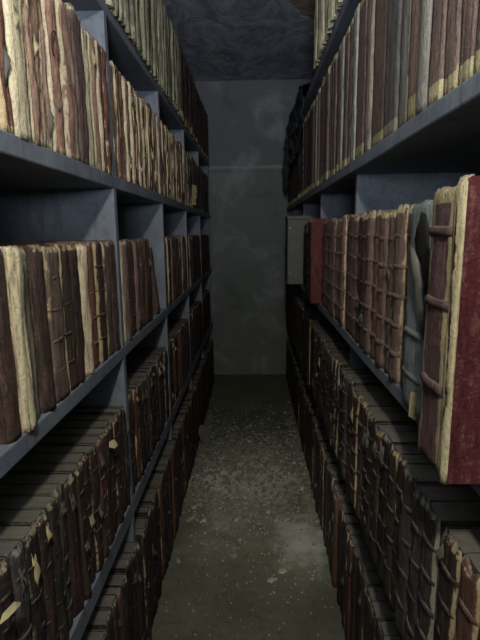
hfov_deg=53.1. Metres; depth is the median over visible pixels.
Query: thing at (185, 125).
book
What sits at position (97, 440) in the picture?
book
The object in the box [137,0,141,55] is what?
book
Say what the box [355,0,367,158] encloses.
book
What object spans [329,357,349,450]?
book
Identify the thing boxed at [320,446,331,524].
book
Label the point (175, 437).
book
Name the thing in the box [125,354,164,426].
book
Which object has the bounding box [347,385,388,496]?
book
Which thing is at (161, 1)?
book
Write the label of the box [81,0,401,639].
books
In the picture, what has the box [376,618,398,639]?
book
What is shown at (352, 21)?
book
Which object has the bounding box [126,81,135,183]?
book
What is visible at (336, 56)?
book
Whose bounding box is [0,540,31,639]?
book
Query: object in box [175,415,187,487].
book
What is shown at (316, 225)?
book
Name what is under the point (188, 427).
book
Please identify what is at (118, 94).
book
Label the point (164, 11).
book
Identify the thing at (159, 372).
book
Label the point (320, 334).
book
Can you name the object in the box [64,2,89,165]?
book
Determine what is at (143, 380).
book
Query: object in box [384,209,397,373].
book
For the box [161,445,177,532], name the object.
book
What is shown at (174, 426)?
book
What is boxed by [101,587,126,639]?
book
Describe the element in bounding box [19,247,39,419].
book
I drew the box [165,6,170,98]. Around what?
book
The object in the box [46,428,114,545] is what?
book
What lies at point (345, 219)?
book
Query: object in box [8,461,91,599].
book
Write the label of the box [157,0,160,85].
book
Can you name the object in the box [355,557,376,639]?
book
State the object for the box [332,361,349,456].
book
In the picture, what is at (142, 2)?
book
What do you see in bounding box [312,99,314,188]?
book
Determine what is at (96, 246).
book
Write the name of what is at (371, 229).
book
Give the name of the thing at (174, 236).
book
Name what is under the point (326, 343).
book
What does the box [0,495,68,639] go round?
book
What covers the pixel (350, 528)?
book
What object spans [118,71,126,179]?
book
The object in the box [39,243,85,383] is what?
book
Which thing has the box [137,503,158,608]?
book
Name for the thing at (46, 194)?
shelving rack
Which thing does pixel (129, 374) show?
book
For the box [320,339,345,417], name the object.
book
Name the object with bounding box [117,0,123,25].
book
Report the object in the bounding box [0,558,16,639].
book
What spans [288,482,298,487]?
plaster slab
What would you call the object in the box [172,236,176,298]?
book
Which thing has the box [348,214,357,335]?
book
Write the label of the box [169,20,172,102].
book
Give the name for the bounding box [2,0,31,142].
book
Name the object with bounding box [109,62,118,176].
book
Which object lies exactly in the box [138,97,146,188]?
book
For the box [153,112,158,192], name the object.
book
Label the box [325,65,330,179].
book
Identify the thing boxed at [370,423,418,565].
book
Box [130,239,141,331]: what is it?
book
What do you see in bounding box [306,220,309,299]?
book
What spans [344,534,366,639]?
book
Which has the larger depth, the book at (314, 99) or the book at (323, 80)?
the book at (314, 99)
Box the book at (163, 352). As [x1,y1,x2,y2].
[130,349,167,421]
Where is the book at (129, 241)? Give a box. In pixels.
[128,239,136,333]
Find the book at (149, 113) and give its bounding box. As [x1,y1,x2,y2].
[148,107,153,190]
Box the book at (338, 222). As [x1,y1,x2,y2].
[334,219,339,319]
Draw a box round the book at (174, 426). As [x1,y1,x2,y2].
[172,424,183,505]
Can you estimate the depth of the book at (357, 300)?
1.55 m
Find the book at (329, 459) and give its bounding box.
[323,456,336,538]
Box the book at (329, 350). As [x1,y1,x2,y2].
[325,349,349,434]
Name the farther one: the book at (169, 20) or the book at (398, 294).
the book at (169, 20)
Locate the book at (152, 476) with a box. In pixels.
[149,473,168,569]
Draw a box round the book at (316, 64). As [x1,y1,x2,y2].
[315,15,318,67]
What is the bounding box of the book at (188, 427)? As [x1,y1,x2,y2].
[185,409,190,479]
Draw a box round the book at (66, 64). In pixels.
[54,0,80,160]
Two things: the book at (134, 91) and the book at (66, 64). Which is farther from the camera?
the book at (134, 91)
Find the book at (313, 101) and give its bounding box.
[311,101,313,189]
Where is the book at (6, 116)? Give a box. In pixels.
[0,0,13,134]
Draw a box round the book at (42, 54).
[36,0,53,149]
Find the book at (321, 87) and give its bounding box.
[319,87,321,183]
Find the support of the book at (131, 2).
on the shelving rack at (46, 194)
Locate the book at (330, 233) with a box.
[328,218,341,313]
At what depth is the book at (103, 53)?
1.39 m
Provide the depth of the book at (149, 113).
2.00 m
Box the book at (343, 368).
[337,366,369,463]
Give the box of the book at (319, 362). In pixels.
[317,336,343,415]
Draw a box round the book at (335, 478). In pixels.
[327,473,344,563]
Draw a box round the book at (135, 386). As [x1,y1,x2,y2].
[127,383,144,475]
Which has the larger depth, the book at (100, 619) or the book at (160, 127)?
the book at (160, 127)
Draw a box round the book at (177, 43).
[177,43,179,115]
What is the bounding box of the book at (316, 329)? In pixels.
[311,328,335,399]
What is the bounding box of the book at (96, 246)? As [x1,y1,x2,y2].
[90,241,107,363]
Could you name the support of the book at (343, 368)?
on the shelving rack at (439, 146)
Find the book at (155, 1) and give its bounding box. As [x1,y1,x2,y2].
[154,0,158,80]
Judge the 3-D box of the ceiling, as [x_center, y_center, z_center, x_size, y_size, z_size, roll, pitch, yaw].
[-0.008,-1.793,1.628,1.920,0.080,6.250,0,10,2]
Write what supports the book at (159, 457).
on the floor
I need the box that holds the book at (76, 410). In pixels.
[67,407,127,512]
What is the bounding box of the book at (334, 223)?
[330,219,337,316]
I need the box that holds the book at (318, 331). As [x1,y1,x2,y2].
[314,329,338,403]
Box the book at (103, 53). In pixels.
[100,46,111,174]
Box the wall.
[195,79,311,373]
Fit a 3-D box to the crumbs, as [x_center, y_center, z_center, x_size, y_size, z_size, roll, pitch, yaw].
[0.070,0.926,3.243,0.707,0.006,3.031,0,10,2]
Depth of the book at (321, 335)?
2.40 m
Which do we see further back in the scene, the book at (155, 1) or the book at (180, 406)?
the book at (180, 406)
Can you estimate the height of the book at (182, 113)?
0.409 m
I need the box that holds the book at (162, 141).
[160,120,164,195]
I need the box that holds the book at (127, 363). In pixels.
[126,362,159,441]
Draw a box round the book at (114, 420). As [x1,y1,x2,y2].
[63,414,123,524]
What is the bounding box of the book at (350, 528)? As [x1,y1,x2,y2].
[340,524,362,629]
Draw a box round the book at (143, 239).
[142,238,150,322]
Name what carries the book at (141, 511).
on the floor
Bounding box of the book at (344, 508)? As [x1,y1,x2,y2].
[337,503,354,605]
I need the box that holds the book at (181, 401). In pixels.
[181,401,193,468]
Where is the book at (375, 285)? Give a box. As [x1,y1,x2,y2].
[370,209,394,359]
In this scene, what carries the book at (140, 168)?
on the shelving rack at (46, 194)
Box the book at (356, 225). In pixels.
[351,215,360,338]
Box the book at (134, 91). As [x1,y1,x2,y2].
[134,91,142,186]
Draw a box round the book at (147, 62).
[145,0,149,66]
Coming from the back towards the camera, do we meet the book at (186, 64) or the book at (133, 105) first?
the book at (186, 64)
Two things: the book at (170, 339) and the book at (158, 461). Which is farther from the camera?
the book at (170, 339)
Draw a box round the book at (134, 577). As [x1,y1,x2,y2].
[116,552,139,639]
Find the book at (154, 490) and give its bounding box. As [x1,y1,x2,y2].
[143,488,161,588]
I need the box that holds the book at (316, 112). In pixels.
[314,94,317,187]
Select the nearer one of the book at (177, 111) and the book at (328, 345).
the book at (328, 345)
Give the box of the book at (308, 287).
[307,220,310,301]
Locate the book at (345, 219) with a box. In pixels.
[338,215,349,326]
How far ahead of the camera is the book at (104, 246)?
1.41 m
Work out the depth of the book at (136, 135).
1.77 m
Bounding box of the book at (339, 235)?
[337,219,341,322]
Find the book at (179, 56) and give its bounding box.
[177,40,181,118]
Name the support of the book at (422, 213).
on the shelving rack at (439, 146)
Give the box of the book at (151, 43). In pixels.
[149,0,152,73]
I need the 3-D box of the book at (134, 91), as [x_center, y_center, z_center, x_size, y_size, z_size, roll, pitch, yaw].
[-0.506,-0.683,1.837,0.259,0.348,0.045,0,10,2]
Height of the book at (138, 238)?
0.343 m
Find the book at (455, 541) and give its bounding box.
[435,526,479,639]
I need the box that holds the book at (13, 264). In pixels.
[0,245,37,432]
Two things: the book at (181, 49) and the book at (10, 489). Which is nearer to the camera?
the book at (10, 489)
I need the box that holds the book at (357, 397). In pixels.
[350,391,394,509]
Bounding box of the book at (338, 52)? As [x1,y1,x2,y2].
[335,52,338,172]
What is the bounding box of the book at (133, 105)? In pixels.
[131,85,137,184]
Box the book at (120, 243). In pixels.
[119,240,127,343]
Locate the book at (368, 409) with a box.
[360,405,405,530]
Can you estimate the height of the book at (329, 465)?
0.416 m
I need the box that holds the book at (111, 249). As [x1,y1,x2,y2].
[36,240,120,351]
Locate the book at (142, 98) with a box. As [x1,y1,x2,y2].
[142,98,148,188]
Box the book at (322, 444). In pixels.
[318,442,330,518]
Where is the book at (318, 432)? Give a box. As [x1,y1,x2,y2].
[316,432,325,447]
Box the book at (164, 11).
[163,2,167,94]
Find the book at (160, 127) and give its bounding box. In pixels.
[160,127,163,183]
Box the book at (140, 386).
[127,380,146,470]
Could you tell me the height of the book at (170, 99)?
0.411 m
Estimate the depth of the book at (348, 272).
1.73 m
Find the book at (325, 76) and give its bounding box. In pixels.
[322,76,325,181]
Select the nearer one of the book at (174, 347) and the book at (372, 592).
the book at (372, 592)
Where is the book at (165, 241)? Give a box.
[165,241,167,306]
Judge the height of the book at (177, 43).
0.407 m
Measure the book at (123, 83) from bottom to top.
0.341 m
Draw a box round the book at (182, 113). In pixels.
[179,45,183,120]
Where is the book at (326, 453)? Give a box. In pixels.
[321,451,333,530]
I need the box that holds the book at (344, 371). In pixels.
[339,370,372,471]
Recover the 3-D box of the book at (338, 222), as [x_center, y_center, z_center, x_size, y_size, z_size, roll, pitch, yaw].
[0.553,-0.206,1.974,0.325,0.414,0.065,0,10,2]
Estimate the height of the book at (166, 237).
0.346 m
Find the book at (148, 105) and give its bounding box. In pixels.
[147,103,154,191]
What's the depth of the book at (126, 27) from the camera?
1.57 m
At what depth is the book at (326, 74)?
2.25 m
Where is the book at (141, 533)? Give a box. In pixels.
[135,527,151,639]
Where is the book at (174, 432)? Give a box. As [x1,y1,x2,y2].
[172,430,181,511]
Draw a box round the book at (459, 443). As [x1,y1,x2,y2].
[438,174,479,484]
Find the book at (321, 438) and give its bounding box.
[314,435,327,512]
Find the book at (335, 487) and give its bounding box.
[328,484,345,574]
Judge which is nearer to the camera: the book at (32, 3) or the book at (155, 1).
the book at (32, 3)
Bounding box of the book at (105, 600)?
[94,593,122,639]
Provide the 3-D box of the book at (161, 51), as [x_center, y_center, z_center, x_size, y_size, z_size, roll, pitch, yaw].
[-0.496,-1.267,2.183,0.282,0.407,0.046,0,10,2]
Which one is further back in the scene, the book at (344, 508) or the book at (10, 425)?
the book at (344, 508)
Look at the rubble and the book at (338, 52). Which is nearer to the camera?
the book at (338, 52)
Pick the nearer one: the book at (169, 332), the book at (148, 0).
the book at (148, 0)
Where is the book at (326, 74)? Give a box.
[324,74,326,180]
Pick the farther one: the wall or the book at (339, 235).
the wall
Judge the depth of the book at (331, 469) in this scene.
2.22 m
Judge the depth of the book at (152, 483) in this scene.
2.07 m
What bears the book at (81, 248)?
on the shelving rack at (46, 194)
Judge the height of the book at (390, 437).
0.401 m
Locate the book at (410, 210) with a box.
[400,204,413,389]
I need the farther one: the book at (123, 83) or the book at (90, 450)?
the book at (123, 83)
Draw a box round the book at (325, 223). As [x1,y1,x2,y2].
[321,221,326,306]
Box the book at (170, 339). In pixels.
[169,338,174,404]
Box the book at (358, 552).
[348,547,369,639]
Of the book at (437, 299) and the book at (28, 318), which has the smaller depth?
the book at (437, 299)
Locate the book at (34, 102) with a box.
[21,0,40,145]
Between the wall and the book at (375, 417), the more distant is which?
the wall
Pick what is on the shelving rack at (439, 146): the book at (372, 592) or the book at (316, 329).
the book at (316, 329)
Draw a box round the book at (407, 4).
[398,0,411,127]
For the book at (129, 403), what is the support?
on the shelving rack at (46, 194)
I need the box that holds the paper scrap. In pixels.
[109,439,117,448]
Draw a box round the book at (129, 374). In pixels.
[126,371,152,456]
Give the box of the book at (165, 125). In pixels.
[165,125,170,197]
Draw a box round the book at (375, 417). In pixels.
[363,411,416,548]
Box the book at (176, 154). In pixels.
[175,140,178,200]
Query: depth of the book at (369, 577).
1.53 m
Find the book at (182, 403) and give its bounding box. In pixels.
[180,402,192,471]
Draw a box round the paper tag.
[192,185,196,204]
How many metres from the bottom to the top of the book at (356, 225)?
0.417 m
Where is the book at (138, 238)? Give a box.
[138,238,147,324]
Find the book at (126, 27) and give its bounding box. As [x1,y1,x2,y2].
[122,0,129,32]
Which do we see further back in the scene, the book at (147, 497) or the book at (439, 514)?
the book at (147, 497)
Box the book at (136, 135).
[133,89,139,185]
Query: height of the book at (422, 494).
0.392 m
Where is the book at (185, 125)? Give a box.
[183,56,186,126]
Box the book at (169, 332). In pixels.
[168,331,180,391]
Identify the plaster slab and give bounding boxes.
[227,549,238,557]
[267,577,275,581]
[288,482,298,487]
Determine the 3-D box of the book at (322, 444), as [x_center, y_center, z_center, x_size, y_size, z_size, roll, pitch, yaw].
[0.561,0.845,2.518,0.300,0.422,0.053,0,10,2]
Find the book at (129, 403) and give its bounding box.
[128,398,134,494]
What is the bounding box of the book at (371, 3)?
[364,0,375,152]
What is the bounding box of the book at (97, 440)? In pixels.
[37,434,109,558]
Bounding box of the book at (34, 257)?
[6,244,55,413]
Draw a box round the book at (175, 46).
[173,29,178,110]
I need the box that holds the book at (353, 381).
[345,377,383,487]
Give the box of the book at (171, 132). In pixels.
[171,132,176,199]
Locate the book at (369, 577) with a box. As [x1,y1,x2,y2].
[357,569,382,639]
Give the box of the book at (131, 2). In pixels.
[129,0,136,45]
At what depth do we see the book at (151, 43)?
1.98 m
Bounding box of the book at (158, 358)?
[126,357,163,431]
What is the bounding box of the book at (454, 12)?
[443,0,462,95]
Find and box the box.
[285,215,319,283]
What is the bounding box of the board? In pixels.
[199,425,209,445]
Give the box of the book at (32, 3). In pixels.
[29,0,46,147]
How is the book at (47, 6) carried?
on the shelving rack at (46, 194)
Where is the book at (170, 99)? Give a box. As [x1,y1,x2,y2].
[167,13,171,100]
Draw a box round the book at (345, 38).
[342,38,345,167]
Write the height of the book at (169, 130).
0.353 m
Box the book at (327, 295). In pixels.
[326,220,330,310]
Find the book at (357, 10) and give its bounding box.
[350,2,360,161]
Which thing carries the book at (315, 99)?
on the shelving rack at (439, 146)
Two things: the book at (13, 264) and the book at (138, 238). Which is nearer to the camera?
the book at (13, 264)
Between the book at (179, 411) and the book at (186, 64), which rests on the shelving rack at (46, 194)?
the book at (186, 64)
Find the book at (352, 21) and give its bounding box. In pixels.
[347,17,353,163]
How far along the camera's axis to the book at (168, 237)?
2.49 m
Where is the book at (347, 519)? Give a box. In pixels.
[340,514,359,614]
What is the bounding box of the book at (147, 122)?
[145,102,151,189]
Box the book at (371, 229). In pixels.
[363,210,385,354]
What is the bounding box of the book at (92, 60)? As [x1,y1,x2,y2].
[82,28,101,169]
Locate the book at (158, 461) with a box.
[155,459,172,552]
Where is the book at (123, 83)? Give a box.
[121,76,131,182]
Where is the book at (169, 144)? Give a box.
[167,128,171,198]
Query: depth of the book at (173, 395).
2.51 m
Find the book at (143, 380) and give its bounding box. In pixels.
[127,377,150,463]
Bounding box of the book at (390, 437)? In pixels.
[377,429,417,583]
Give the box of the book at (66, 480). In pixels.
[0,472,83,618]
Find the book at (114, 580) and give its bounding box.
[103,572,130,639]
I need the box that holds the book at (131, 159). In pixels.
[124,78,132,177]
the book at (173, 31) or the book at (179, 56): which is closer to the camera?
the book at (173, 31)
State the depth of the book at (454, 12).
0.82 m
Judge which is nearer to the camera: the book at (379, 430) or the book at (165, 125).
the book at (379, 430)
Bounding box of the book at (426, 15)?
[415,0,432,115]
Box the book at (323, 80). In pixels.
[320,80,323,183]
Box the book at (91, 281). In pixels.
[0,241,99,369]
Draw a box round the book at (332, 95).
[330,54,335,176]
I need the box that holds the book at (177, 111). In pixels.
[175,33,178,113]
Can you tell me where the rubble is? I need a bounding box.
[182,387,319,522]
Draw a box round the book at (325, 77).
[323,77,325,181]
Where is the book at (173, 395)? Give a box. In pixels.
[169,342,174,397]
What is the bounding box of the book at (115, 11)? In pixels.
[112,0,118,19]
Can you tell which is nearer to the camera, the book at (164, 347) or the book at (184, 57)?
the book at (164, 347)
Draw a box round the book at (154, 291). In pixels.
[149,244,159,313]
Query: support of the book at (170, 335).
on the shelving rack at (46, 194)
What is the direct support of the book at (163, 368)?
on the shelving rack at (46, 194)
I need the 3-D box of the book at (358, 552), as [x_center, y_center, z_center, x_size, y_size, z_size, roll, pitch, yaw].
[0.539,1.000,1.684,0.318,0.418,0.058,0,10,2]
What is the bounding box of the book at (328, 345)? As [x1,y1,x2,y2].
[323,344,349,428]
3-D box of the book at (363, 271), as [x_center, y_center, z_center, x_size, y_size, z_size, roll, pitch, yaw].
[0.534,-0.117,1.486,0.335,0.414,0.070,0,10,2]
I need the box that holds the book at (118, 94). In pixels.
[115,66,124,179]
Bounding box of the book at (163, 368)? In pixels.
[128,351,164,420]
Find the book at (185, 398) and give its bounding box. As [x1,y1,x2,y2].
[182,396,194,464]
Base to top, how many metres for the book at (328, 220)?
0.421 m
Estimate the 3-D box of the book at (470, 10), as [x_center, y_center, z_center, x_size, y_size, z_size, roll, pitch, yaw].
[0.511,-0.630,0.742,0.295,0.495,0.056,0,10,2]
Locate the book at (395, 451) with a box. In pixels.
[383,444,421,600]
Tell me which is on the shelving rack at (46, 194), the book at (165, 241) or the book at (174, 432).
the book at (165, 241)
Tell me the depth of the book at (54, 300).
1.03 m
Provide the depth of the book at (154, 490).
2.02 m
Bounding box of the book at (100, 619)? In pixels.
[85,608,114,639]
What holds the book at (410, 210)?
on the shelving rack at (439, 146)
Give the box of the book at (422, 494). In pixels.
[405,485,479,639]
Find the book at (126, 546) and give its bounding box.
[118,541,144,639]
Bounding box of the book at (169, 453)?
[159,449,175,539]
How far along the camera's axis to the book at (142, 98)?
1.91 m
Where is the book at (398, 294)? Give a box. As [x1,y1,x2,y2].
[388,204,411,384]
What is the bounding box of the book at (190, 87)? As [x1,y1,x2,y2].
[188,69,192,134]
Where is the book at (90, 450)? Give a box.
[29,444,103,572]
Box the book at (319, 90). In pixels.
[316,87,320,185]
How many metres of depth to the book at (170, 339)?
2.53 m
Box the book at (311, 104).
[309,104,311,190]
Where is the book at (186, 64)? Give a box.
[186,64,188,130]
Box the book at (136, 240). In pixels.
[135,239,142,327]
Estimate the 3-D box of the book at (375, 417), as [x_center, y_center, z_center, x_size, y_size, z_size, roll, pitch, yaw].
[0.515,0.457,1.370,0.327,0.399,0.068,0,10,2]
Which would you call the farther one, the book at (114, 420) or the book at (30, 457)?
the book at (114, 420)
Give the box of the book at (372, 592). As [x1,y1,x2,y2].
[363,586,388,639]
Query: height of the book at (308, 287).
0.424 m
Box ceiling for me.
[163,0,315,81]
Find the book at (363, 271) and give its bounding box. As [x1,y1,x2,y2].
[357,214,367,348]
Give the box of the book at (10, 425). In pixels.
[0,249,21,444]
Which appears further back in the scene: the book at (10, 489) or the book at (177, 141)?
the book at (177, 141)
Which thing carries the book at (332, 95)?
on the shelving rack at (439, 146)
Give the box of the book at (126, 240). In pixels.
[119,239,133,336]
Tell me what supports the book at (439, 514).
on the shelving rack at (439, 146)
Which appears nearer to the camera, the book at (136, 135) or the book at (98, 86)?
the book at (98, 86)
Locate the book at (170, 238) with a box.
[169,237,174,301]
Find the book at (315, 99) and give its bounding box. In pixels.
[313,99,315,187]
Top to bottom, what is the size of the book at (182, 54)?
0.408 m
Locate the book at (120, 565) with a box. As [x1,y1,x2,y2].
[109,558,135,639]
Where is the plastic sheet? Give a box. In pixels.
[281,82,310,196]
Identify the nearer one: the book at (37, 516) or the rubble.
the book at (37, 516)
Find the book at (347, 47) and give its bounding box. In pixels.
[343,26,349,166]
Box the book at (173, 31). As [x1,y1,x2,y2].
[173,31,175,109]
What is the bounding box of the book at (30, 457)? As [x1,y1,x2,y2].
[17,452,95,584]
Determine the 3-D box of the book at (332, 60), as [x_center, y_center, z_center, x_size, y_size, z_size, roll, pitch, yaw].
[0.551,-0.887,2.133,0.304,0.499,0.050,0,10,2]
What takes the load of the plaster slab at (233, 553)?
on the floor
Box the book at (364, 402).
[355,396,401,521]
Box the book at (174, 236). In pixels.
[174,236,178,296]
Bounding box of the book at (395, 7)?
[383,0,402,138]
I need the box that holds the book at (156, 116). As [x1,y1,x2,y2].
[154,112,161,194]
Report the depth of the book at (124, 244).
1.61 m
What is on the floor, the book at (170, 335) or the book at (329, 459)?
the book at (329, 459)
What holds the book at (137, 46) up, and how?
on the shelving rack at (46, 194)
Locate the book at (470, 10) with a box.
[458,0,479,85]
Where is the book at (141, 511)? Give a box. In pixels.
[134,506,156,617]
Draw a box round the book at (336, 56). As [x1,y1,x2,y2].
[332,52,337,174]
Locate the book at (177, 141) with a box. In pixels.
[177,141,180,202]
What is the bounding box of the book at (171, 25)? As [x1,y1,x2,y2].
[169,19,174,106]
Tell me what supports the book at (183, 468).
on the floor
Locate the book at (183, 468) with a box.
[172,422,185,499]
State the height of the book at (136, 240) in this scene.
0.340 m
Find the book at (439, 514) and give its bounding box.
[416,497,479,639]
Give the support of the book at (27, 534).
on the shelving rack at (46, 194)
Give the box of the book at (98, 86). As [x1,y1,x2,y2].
[93,37,107,172]
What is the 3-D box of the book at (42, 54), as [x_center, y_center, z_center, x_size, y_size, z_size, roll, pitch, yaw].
[-0.530,-0.527,0.993,0.276,0.347,0.034,0,10,2]
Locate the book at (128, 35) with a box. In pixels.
[126,0,130,38]
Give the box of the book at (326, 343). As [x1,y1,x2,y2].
[321,342,348,424]
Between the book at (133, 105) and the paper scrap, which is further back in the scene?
the book at (133, 105)
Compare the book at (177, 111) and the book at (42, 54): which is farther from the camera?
the book at (177, 111)
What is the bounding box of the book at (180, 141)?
[178,141,183,203]
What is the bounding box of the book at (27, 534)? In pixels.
[0,523,46,639]
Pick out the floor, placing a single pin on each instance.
(182, 622)
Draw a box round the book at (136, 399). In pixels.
[127,388,141,481]
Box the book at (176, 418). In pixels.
[173,416,186,494]
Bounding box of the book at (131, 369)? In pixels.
[126,367,155,450]
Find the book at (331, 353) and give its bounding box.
[327,352,349,439]
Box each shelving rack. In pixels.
[0,0,212,639]
[286,0,479,615]
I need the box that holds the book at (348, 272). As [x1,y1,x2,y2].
[345,214,360,331]
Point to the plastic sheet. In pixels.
(294, 127)
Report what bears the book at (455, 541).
on the shelving rack at (439, 146)
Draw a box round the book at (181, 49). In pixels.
[181,49,184,122]
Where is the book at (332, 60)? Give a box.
[328,60,332,177]
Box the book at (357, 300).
[354,212,368,342]
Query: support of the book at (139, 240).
on the shelving rack at (46, 194)
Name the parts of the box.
lid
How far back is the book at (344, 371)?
1.80 m
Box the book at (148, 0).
[148,0,150,69]
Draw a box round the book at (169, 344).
[169,344,172,410]
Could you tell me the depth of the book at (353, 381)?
1.67 m
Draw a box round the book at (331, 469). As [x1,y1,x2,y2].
[326,467,340,556]
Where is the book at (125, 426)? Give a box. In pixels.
[75,405,130,504]
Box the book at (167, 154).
[164,125,168,197]
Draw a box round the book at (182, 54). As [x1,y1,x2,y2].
[182,54,184,124]
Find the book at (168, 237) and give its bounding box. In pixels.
[168,237,171,301]
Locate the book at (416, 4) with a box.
[406,0,420,122]
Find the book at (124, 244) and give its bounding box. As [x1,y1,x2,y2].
[121,240,132,340]
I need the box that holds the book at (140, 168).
[135,92,142,186]
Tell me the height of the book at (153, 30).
0.410 m
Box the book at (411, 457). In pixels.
[391,453,428,612]
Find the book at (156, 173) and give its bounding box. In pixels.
[152,112,157,192]
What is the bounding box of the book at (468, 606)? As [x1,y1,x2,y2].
[454,551,479,639]
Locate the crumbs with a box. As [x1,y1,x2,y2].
[165,396,332,636]
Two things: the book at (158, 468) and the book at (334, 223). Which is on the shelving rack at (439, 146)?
the book at (334, 223)
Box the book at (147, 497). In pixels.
[139,492,161,600]
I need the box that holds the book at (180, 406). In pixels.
[178,405,191,474]
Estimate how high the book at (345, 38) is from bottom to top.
0.489 m
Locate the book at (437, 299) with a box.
[417,185,456,470]
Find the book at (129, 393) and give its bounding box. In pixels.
[128,392,136,486]
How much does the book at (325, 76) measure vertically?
0.496 m
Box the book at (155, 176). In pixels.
[151,114,156,191]
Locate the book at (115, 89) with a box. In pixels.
[109,60,121,177]
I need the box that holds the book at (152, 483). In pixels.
[145,479,165,579]
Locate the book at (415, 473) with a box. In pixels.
[395,461,470,639]
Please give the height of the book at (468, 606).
0.394 m
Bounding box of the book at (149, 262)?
[146,239,152,320]
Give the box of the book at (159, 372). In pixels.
[126,358,161,435]
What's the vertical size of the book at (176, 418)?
0.472 m
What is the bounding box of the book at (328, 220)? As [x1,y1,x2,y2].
[324,219,329,308]
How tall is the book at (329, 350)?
0.391 m
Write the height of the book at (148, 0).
0.406 m
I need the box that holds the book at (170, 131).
[170,131,174,199]
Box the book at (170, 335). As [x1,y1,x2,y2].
[168,334,178,397]
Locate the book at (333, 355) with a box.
[328,354,349,444]
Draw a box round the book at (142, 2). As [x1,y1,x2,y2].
[139,0,146,61]
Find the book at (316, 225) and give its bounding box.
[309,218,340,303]
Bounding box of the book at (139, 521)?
[135,517,153,629]
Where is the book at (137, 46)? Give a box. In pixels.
[134,0,139,50]
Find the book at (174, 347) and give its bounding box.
[169,338,176,401]
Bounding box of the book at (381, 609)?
[367,600,394,639]
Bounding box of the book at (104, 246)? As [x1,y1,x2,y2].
[100,241,114,356]
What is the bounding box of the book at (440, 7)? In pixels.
[427,0,447,107]
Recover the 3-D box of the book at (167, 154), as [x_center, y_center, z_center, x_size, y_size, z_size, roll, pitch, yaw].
[-0.479,-0.789,2.405,0.255,0.349,0.034,0,10,2]
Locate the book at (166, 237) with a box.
[165,236,170,305]
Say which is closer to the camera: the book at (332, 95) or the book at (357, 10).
the book at (357, 10)
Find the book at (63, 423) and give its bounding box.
[53,418,117,534]
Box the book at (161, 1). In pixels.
[160,0,165,91]
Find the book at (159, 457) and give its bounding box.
[157,456,173,543]
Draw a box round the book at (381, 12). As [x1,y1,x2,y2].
[371,0,387,147]
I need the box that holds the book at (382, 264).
[375,211,391,368]
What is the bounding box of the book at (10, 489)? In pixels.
[0,482,72,630]
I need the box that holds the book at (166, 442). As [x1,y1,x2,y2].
[163,440,178,525]
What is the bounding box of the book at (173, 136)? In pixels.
[173,136,176,200]
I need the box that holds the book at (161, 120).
[161,120,166,196]
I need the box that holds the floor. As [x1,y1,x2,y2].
[151,374,344,639]
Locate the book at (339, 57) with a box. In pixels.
[336,44,340,171]
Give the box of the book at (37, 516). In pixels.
[0,508,58,639]
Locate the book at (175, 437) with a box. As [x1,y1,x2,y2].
[172,435,180,516]
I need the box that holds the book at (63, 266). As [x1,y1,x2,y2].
[40,244,78,391]
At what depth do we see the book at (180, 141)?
2.90 m
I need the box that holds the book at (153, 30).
[151,0,156,76]
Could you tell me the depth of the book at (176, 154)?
2.68 m
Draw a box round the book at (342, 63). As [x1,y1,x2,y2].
[338,35,345,170]
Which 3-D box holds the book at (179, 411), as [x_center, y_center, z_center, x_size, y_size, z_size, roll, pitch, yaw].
[-0.466,0.766,2.886,0.325,0.466,0.056,0,10,2]
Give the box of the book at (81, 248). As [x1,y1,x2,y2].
[75,244,93,375]
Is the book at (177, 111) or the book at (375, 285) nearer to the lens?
the book at (375, 285)
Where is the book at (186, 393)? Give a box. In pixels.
[184,392,196,455]
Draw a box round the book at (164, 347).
[132,346,169,416]
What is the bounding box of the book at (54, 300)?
[40,245,69,402]
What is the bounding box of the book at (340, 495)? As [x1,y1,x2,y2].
[331,490,345,587]
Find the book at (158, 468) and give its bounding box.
[151,464,170,561]
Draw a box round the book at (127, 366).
[126,364,156,444]
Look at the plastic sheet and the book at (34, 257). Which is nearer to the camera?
the book at (34, 257)
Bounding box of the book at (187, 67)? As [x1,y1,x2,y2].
[187,67,189,130]
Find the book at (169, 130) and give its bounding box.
[169,130,173,199]
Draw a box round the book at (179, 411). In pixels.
[176,409,188,483]
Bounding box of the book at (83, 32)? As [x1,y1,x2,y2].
[80,26,95,167]
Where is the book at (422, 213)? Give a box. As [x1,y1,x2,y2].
[402,199,433,419]
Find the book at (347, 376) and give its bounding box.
[341,372,376,480]
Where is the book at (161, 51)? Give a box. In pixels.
[158,0,162,87]
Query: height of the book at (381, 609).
0.424 m
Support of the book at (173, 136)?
on the shelving rack at (46, 194)
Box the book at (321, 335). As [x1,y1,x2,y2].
[317,335,341,410]
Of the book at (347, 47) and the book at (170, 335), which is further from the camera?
the book at (170, 335)
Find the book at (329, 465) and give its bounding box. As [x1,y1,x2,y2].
[324,463,338,546]
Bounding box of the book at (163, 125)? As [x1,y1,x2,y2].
[163,125,166,190]
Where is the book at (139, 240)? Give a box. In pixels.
[121,238,145,326]
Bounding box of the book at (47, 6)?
[40,0,65,155]
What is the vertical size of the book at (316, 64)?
0.429 m
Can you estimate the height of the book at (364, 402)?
0.396 m
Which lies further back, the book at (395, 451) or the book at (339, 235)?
the book at (339, 235)
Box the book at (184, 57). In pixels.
[184,57,187,127]
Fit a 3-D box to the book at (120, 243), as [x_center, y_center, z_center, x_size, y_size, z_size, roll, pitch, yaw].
[-0.501,-0.088,1.576,0.247,0.343,0.044,0,10,2]
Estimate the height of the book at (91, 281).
0.344 m
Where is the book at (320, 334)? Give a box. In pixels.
[315,333,339,406]
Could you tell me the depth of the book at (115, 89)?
1.51 m
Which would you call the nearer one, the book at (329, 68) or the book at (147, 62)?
the book at (147, 62)
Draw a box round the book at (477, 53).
[474,4,479,73]

